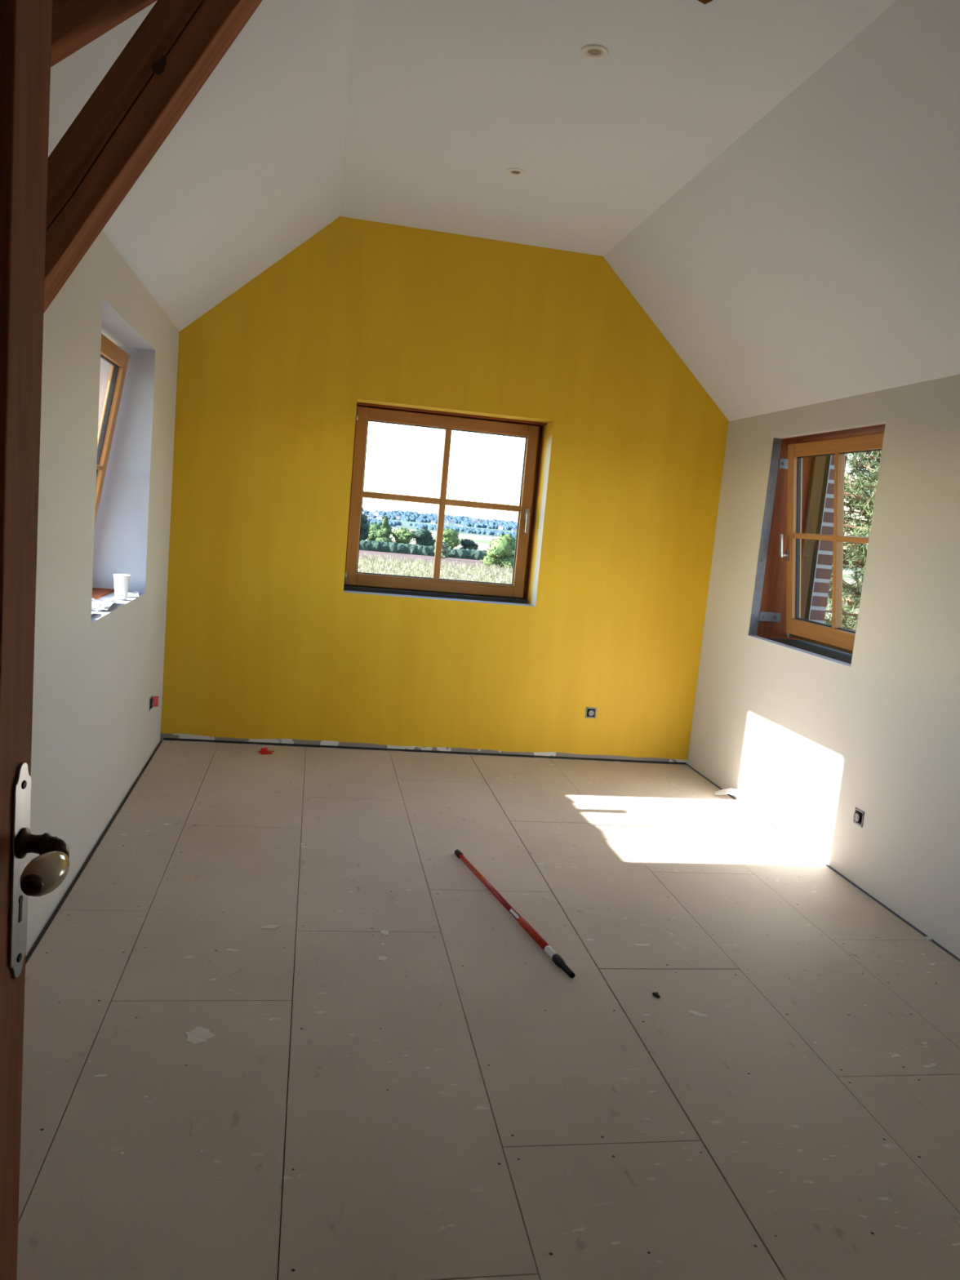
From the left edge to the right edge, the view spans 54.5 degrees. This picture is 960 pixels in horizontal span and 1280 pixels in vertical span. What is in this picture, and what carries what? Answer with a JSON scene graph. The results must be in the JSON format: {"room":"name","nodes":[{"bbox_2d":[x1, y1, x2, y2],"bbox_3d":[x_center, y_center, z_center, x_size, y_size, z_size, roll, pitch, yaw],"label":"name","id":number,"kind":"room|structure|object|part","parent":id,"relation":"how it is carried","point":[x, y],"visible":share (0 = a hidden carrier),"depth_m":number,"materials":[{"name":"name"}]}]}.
{"room":"construction site","nodes":[
{"label":"construction site","id":0,"kind":"room"},
{"bbox_2d":[25,231,178,957],"bbox_3d":[-1.415,0.076,1.766,0.460,2.741,8.705,4,8,-11],"label":"wall","id":1,"kind":"structure","parent":0,"point":[95,731],"depth_m":3.78,"materials":[{"name":"beige paint"}]},
{"bbox_2d":[92,587,114,599],"bbox_3d":[-1.915,-0.179,4.269,0.212,0.011,1.253,4,8,-10],"label":"trim","id":2,"kind":"structure","parent":1,"relation":"attached to","point":[97,593],"depth_m":4.72,"materials":[{"name":"brown wood"}]},
{"bbox_2d":[91,597,119,610],"bbox_3d":[-1.723,-0.163,4.221,0.121,0.021,0.360,3,8,-13],"label":"crumpled paper","id":3,"kind":"object","parent":1,"relation":"on","point":[96,605],"visible":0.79,"depth_m":4.22,"materials":[{"name":"white paper"}]},
{"bbox_2d":[94,333,129,524],"bbox_3d":[-1.877,-0.803,4.185,0.314,1.230,1.255,4,8,-10],"label":"window","id":4,"kind":"structure","parent":1,"relation":"in","point":[111,353],"depth_m":4.67,"materials":[{"name":"brown wood"}]},
{"bbox_2d":[113,573,130,599],"bbox_3d":[-1.744,-0.259,4.536,0.079,0.118,0.079,4,8,-10],"label":"plastic cup","id":5,"kind":"object","parent":1,"relation":"on","point":[122,581],"visible":1,"depth_m":4.51,"materials":[{"name":"white plastic"}]},
{"bbox_2d":[127,591,138,596],"bbox_3d":[-1.792,-0.234,4.762,0.091,0.011,0.200,2,8,-22],"label":"paper scrap","id":6,"kind":"object","parent":1,"relation":"on","point":[135,593],"visible":0.56,"depth_m":4.77,"materials":[{"name":"white paper"}]},
{"bbox_2d":[149,695,158,711],"bbox_3d":[-1.875,0.364,5.364,0.037,0.074,0.084,4,8,-11],"label":"wall socket","id":7,"kind":"object","parent":1,"relation":"attached to","point":[153,700],"visible":1,"depth_m":5.38,"materials":[{"name":"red plastic"}]},
{"bbox_2d":[160,216,728,764],"bbox_3d":[-0.180,-0.815,6.112,4.194,3.599,0.360,4,8,-10],"label":"wall","id":8,"kind":"structure","parent":0,"point":[265,642],"depth_m":5.90,"materials":[{"name":"yellow paint"}]},
{"bbox_2d":[163,737,686,764],"bbox_3d":[-0.282,0.735,6.135,3.460,0.013,0.002,4,8,-10],"label":"baseboard","id":9,"kind":"structure","parent":8,"relation":"attached to","point":[167,739],"depth_m":6.11,"materials":[{"name":"grey"}]},
{"bbox_2d":[343,584,527,604],"bbox_3d":[-0.301,-0.307,6.240,1.226,0.026,0.200,4,8,-10],"label":"trim","id":10,"kind":"structure","parent":8,"relation":"attached to","point":[350,588],"depth_m":6.16,"materials":[{"name":"grey"}]},
{"bbox_2d":[343,405,541,599],"bbox_3d":[-0.241,-0.898,6.184,1.247,1.178,0.183,4,8,-10],"label":"window","id":11,"kind":"structure","parent":8,"relation":"in","point":[531,433],"depth_m":6.15,"materials":[{"name":"brown wood"}]},
{"bbox_3d":[0.314,-0.796,6.229,0.028,0.160,0.053,4,8,-10],"label":"handle","id":12,"kind":"part","parent":11,"relation":"part of","materials":[{"name":"silver metal"}]},
{"bbox_2d":[356,401,546,599],"bbox_3d":[-0.234,-0.884,6.143,1.247,1.198,0.113,4,8,-10],"label":"trim","id":13,"kind":"structure","parent":8,"relation":"attached to","point":[363,404],"depth_m":6.12,"materials":[{"name":"brown wood"}]},
{"bbox_2d":[585,706,596,718],"bbox_3d":[0.746,0.490,6.258,0.074,0.074,0.014,4,8,-10],"label":"wall socket","id":14,"kind":"object","parent":8,"relation":"attached to","point":[590,713],"visible":1,"depth_m":6.26,"materials":[{"name":"grey plastic"}]},
{"bbox_2d":[16,740,959,1279],"bbox_3d":[0.405,1.435,2.279,4.600,0.250,8.900,4,8,-10],"label":"floor","id":15,"kind":"structure","parent":0,"point":[457,1104],"depth_m":2.82,"materials":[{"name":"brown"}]},
{"bbox_2d":[183,1026,214,1044],"bbox_3d":[-0.815,1.143,2.692,0.084,0.001,0.087,11,10,39],"label":"flake","id":16,"kind":"object","parent":15,"relation":"on","point":[199,1034],"visible":1,"depth_m":2.69,"materials":[{"name":"white paint"}]},
{"bbox_2d":[257,747,274,754],"bbox_3d":[-1.322,0.685,5.750,0.104,0.030,0.060,1,9,-30],"label":"red plastic cover","id":17,"kind":"object","parent":15,"relation":"on","point":[264,750],"visible":1,"depth_m":5.75,"materials":[{"name":"red plastic"}]},
{"bbox_3d":[-1.323,0.694,5.751,0.068,0.006,0.060,1,14,-30],"label":"plate","id":18,"kind":"part","parent":17,"relation":"part of","materials":[{"name":"red plastic"}]},
{"bbox_2d":[260,924,280,928],"bbox_3d":[-0.768,1.051,3.417,0.075,0.003,0.036,4,8,-10],"label":"flake","id":19,"kind":"object","parent":15,"relation":"on","point":[268,926],"visible":1,"depth_m":3.41,"materials":[{"name":"white paint"}]},
{"bbox_2d":[376,955,387,960],"bbox_3d":[-0.343,1.111,3.257,0.040,0.002,0.040,4,8,-10],"label":"flake","id":20,"kind":"object","parent":15,"relation":"on","point":[380,957],"visible":1,"depth_m":3.25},
{"bbox_2d":[379,929,389,935],"bbox_3d":[-0.355,1.084,3.455,0.036,0.002,0.050,4,8,-10],"label":"flake","id":21,"kind":"object","parent":15,"relation":"on","point":[384,932],"visible":1,"depth_m":3.45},
{"bbox_2d":[454,849,575,977],"bbox_3d":[0.106,1.070,3.769,0.033,0.033,1.186,2,8,-22],"label":"pole","id":22,"kind":"object","parent":15,"relation":"on","point":[557,958],"visible":1,"depth_m":3.59,"materials":[{"name":"red plastic"}]},
{"bbox_2d":[652,991,659,998],"bbox_3d":[0.599,1.205,3.166,0.019,0.009,0.031,4,8,-10],"label":"clump","id":23,"kind":"object","parent":15,"relation":"on","point":[655,994],"visible":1,"depth_m":3.16,"materials":[{"name":"brown"}]},
{"bbox_2d":[688,1009,706,1017],"bbox_3d":[0.717,1.232,3.072,0.064,0.001,0.026,9,9,30],"label":"flake","id":24,"kind":"object","parent":15,"relation":"on","point":[695,1013],"visible":1,"depth_m":3.07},
{"bbox_2d":[713,787,742,799],"bbox_3d":[1.504,0.930,5.650,0.041,0.071,0.223,0,9,-35],"label":"strip","id":25,"kind":"object","parent":15,"relation":"on","point":[731,791],"visible":1,"depth_m":5.64,"materials":[{"name":"white"}]},
{"bbox_2d":[924,936,931,942],"bbox_3d":[1.843,1.228,3.831,0.026,0.013,0.026,4,8,-10],"label":"clump","id":26,"kind":"object","parent":15,"relation":"on","point":[927,939],"visible":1,"depth_m":3.83,"materials":[{"name":"white plastic"}]},
{"bbox_2d":[48,0,959,421],"bbox_3d":[0.456,-1.561,1.875,4.863,1.132,8.750,4,8,-10],"label":"ceiling","id":27,"kind":"structure","parent":0,"point":[775,184],"depth_m":3.83,"materials":[{"name":"white paint"}]},
{"bbox_2d":[43,0,262,313],"bbox_3d":[-0.701,-1.210,2.016,1.107,1.731,0.116,4,8,-10],"label":"wooden beam","id":28,"kind":"structure","parent":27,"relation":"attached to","point":[177,46],"depth_m":1.97,"materials":[{"name":"brown wood"}]},
{"bbox_2d":[505,168,525,176],"bbox_3d":[0.176,-2.302,4.588,0.099,0.008,0.099,4,8,-10],"label":"recessed light","id":29,"kind":"object","parent":27,"relation":"in","point":[511,171],"visible":1,"depth_m":4.59,"materials":[{"name":"white plastic"}]},
{"bbox_3d":[0.176,-2.303,4.588,0.048,0.001,0.048,4,8,-10],"label":"bulb","id":30,"kind":"part","parent":29,"relation":"part of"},
{"bbox_2d":[580,44,608,58],"bbox_3d":[0.412,-2.120,3.360,0.099,0.008,0.099,4,8,-10],"label":"recessed light","id":31,"kind":"object","parent":27,"relation":"in","point":[591,51],"visible":1,"depth_m":3.36,"materials":[{"name":"white plastic"}]},
{"bbox_3d":[0.412,-2.120,3.360,0.048,0.001,0.048,4,8,-10],"label":"bulb","id":32,"kind":"part","parent":31,"relation":"part of","materials":[{"name":"beige glass"}]},
{"bbox_2d":[697,0,712,4],"bbox_3d":[0.542,-1.707,2.131,0.056,0.472,0.056,4,8,-10],"label":"timber post","id":33,"kind":"object","parent":27,"relation":"hanging from","point":[704,2],"visible":1,"depth_m":2.16,"materials":[{"name":"brown wood"}]},
{"bbox_2d":[687,373,959,958],"bbox_3d":[2.193,0.394,2.436,0.050,2.584,8.700,4,8,-10],"label":"wall","id":34,"kind":"structure","parent":0,"point":[806,741],"depth_m":4.38,"materials":[{"name":"beige paint"}]},
{"bbox_2d":[748,437,782,635],"bbox_3d":[1.706,-0.607,5.579,0.052,1.180,0.008,4,8,-10],"label":"trim","id":35,"kind":"structure","parent":34,"relation":"attached to","point":[776,446],"depth_m":5.58,"materials":[{"name":"metal"}]},
{"bbox_2d":[759,611,781,622],"bbox_3d":[1.760,-0.140,5.654,0.136,0.056,0.010,4,8,-10],"label":"strap","id":36,"kind":"object","parent":34,"relation":"attached to","point":[763,616],"visible":1,"depth_m":5.65,"materials":[{"name":"silver metal"}]},
{"bbox_2d":[778,458,787,468],"bbox_3d":[1.841,-1.043,5.535,0.136,0.056,0.010,4,8,-10],"label":"strap","id":37,"kind":"object","parent":34,"relation":"attached to","point":[783,464],"visible":0.47,"depth_m":5.53,"materials":[{"name":"silver metal"}]},
{"bbox_2d":[746,635,850,667],"bbox_3d":[1.743,0.056,5.107,0.062,0.007,1.128,4,8,-10],"label":"trim","id":38,"kind":"structure","parent":34,"relation":"attached to","point":[811,654],"depth_m":5.04,"materials":[{"name":"grey"}]},
{"bbox_2d":[764,637,852,664],"bbox_3d":[1.927,0.129,5.150,0.323,0.115,1.128,4,8,-10],"label":"windowsill","id":39,"kind":"structure","parent":34,"relation":"attached to","point":[834,654],"depth_m":5.28,"materials":[{"name":"grey"}]},
{"bbox_2d":[756,423,885,639],"bbox_3d":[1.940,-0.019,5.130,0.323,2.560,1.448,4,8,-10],"label":"window frame","id":40,"kind":"structure","parent":34,"relation":"attached to","point":[774,594],"depth_m":5.59,"materials":[{"name":"brown wood"}]},
{"bbox_2d":[685,764,959,961],"bbox_3d":[1.880,1.260,3.693,0.011,0.014,5.650,4,8,-10],"label":"baseboard","id":41,"kind":"structure","parent":34,"relation":"attached to","point":[690,766],"depth_m":4.50,"materials":[{"name":"grey plastic"}]},
{"bbox_2d":[779,432,884,653],"bbox_3d":[1.985,-0.521,5.065,0.304,1.169,1.128,4,8,-10],"label":"window","id":42,"kind":"structure","parent":34,"relation":"in","point":[798,558],"depth_m":5.42,"materials":[{"name":"brown wood"}]},
{"bbox_3d":[1.801,-0.547,5.518,0.053,0.160,0.028,-4,9,-9],"label":"handle","id":43,"kind":"part","parent":42,"relation":"part of","materials":[{"name":"silver metal"}]},
{"bbox_3d":[2.071,-0.515,5.080,0.070,1.168,1.128,4,8,-10],"label":"frame","id":44,"kind":"part","parent":42,"relation":"part of","materials":[{"name":"brown wood"}]},
{"bbox_2d":[853,807,864,827],"bbox_3d":[1.782,0.837,4.399,0.014,0.074,0.074,4,8,-10],"label":"wall socket","id":45,"kind":"object","parent":34,"relation":"attached to","point":[859,815],"visible":1,"depth_m":4.39,"materials":[{"name":"grey plastic"}]},
{"bbox_2d":[853,813,858,821],"bbox_3d":[1.776,0.836,4.398,0.001,0.039,0.039,4,8,-10],"label":"socket","id":46,"kind":"object","parent":45,"relation":"attached to","point":[856,815],"depth_m":4.40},
{"bbox_2d":[808,453,847,623],"bbox_3d":[2.474,1.920,2.708,0.110,5.850,8.700,4,8,-10],"label":"wall","id":47,"kind":"structure","parent":0,"point":[824,562],"depth_m":5.67,"materials":[{"name":"red brick"}]},
{"bbox_2d":[808,454,831,619],"bbox_3d":[2.050,-0.610,5.640,0.016,1.330,0.005,4,8,-10],"label":"trim","id":48,"kind":"structure","parent":47,"relation":"attached to","point":[831,455],"depth_m":5.63,"materials":[{"name":"grey"}]},
{"bbox_3d":[0.799,-0.001,0.364,4.300,3.550,0.120,4,8,-10],"label":"wall","id":49,"kind":"structure","parent":0,"visible":0},
{"bbox_2d":[0,0,69,1279],"bbox_3d":[-0.473,0.365,0.655,0.111,2.110,0.790,5,7,-3],"label":"door","id":50,"kind":"structure","parent":49,"relation":"in","point":[25,25],"depth_m":0.94,"materials":[{"name":"brown wood"}]},
{"bbox_3d":[-0.498,0.250,1.009,0.003,0.242,0.039,5,7,-3],"label":"handle plate","id":51,"kind":"part","parent":50,"relation":"part of","materials":[{"name":"silver metal"}]},
{"bbox_3d":[-0.465,0.222,1.003,0.057,0.033,0.040,5,7,-3],"label":"handle","id":52,"kind":"part","parent":50,"relation":"part of","materials":[{"name":"black metal"}]},
{"label":"outside","id":53,"kind":"structure","parent":0,"visible":0},
{"bbox_2d":[358,511,863,627],"bbox_3d":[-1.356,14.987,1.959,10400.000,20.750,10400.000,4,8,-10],"label":"ground","id":54,"kind":"structure","parent":53,"point":[482,540],"depth_m":497.78,"materials":[{"name":"plant"}]},
{"bbox_2d":[360,512,370,540],"bbox_3d":[-33.253,-29.246,247.943,8.570,10.165,9.724,4,8,-10],"label":"tree","id":55,"kind":"object","parent":54,"relation":"on","point":[365,526],"visible":0.17,"depth_m":247.26,"materials":[{"name":"green plant"}]},
{"bbox_2d":[366,521,382,541],"bbox_3d":[-29.612,-29.031,258.932,9.297,7.872,8.817,4,8,-10],"label":"tree","id":56,"kind":"object","parent":54,"relation":"on","point":[374,527],"visible":0.41,"depth_m":257.05,"materials":[{"name":"green plant"}]},
{"bbox_2d":[372,515,393,542],"bbox_3d":[-25.683,-28.004,245.843,6.949,9.802,6.713,4,8,-10],"label":"tree","id":57,"kind":"object","parent":54,"relation":"on","point":[382,535],"visible":0.7,"depth_m":244.50,"materials":[{"name":"green plant"}]},
{"bbox_2d":[391,527,413,543],"bbox_3d":[-21.392,-28.127,261.461,7.185,6.923,7.190,4,8,-10],"label":"tree","id":58,"kind":"object","parent":54,"relation":"on","point":[402,535],"visible":0.91,"depth_m":259.26,"materials":[{"name":"green plant"}]},
{"bbox_2d":[359,539,487,559],"bbox_3d":[-19.102,-23.038,239.382,44.131,3.881,3.807,4,8,-10],"label":"hedge","id":59,"kind":"object","parent":54,"relation":"on","point":[367,545],"visible":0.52,"depth_m":238.61,"materials":[{"name":"green plant"}]},
{"bbox_2d":[410,527,435,546],"bbox_3d":[-14.850,-26.476,249.370,8.120,7.597,6.731,4,8,-10],"label":"tree","id":60,"kind":"object","parent":54,"relation":"on","point":[423,536],"visible":0.92,"depth_m":247.81,"materials":[{"name":"green plant"}]},
{"bbox_2d":[357,552,512,583],"bbox_3d":[0.450,-2.069,42.193,22.838,2.067,23.850,4,8,-10],"label":"field","id":61,"kind":"structure","parent":54,"relation":"on","point":[390,567],"depth_m":45.41,"materials":[{"name":"plant"}]},
{"bbox_2d":[361,507,517,537],"bbox_3d":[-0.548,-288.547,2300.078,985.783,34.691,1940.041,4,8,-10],"label":"woods","id":62,"kind":"object","parent":54,"relation":"on","point":[409,516],"visible":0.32,"depth_m":2317.51,"materials":[{"name":"plant"}]},
{"bbox_2d":[432,540,449,559],"bbox_3d":[-8.990,-20.823,215.815,4.233,4.673,4.730,4,8,-10],"label":"bush","id":63,"kind":"object","parent":54,"relation":"on","point":[445,553],"visible":0.49,"depth_m":214.56,"materials":[{"name":"green plant"}]},
{"bbox_2d":[435,528,460,548],"bbox_3d":[-8.520,-25.892,247.307,6.962,7.989,7.272,4,8,-10],"label":"tree","id":64,"kind":"object","parent":54,"relation":"on","point":[451,536],"visible":0.8,"depth_m":245.10,"materials":[{"name":"green plant"}]},
{"bbox_2d":[447,519,453,524],"bbox_3d":[-71.733,-287.958,2280.353,15.836,11.705,10.098,4,8,-12],"label":"house","id":65,"kind":"structure","parent":54,"relation":"on","point":[449,522],"depth_m":2276.58,"materials":[{"name":"grey stone"}]},
{"bbox_2d":[458,538,478,550],"bbox_3d":[-3.054,-24.672,252.249,5.818,5.449,6.611,4,8,-10],"label":"bush","id":66,"kind":"object","parent":54,"relation":"on","point":[465,544],"visible":0.74,"depth_m":250.61,"materials":[{"name":"green plant"}]},
{"bbox_2d":[479,533,515,568],"bbox_3d":[4.241,-18.539,194.998,8.157,7.913,7.121,4,8,-10],"label":"bush","id":67,"kind":"object","parent":54,"relation":"on","point":[502,546],"visible":0.91,"depth_m":193.18,"materials":[{"name":"green plant"}]},
{"bbox_2d":[497,525,503,529],"bbox_3d":[50.339,-271.615,2251.260,12.343,9.123,7.871,6,8,9],"label":"house","id":68,"kind":"structure","parent":54,"relation":"on","point":[501,527],"depth_m":2248.41,"materials":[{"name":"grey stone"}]},
{"bbox_2d":[824,450,881,631],"bbox_3d":[6.490,-1.318,14.185,6.009,9.974,6.315,4,8,-10],"label":"tree","id":69,"kind":"object","parent":54,"relation":"on","point":[861,494],"visible":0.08,"depth_m":13.83,"materials":[{"name":"green plant"}]}
]}

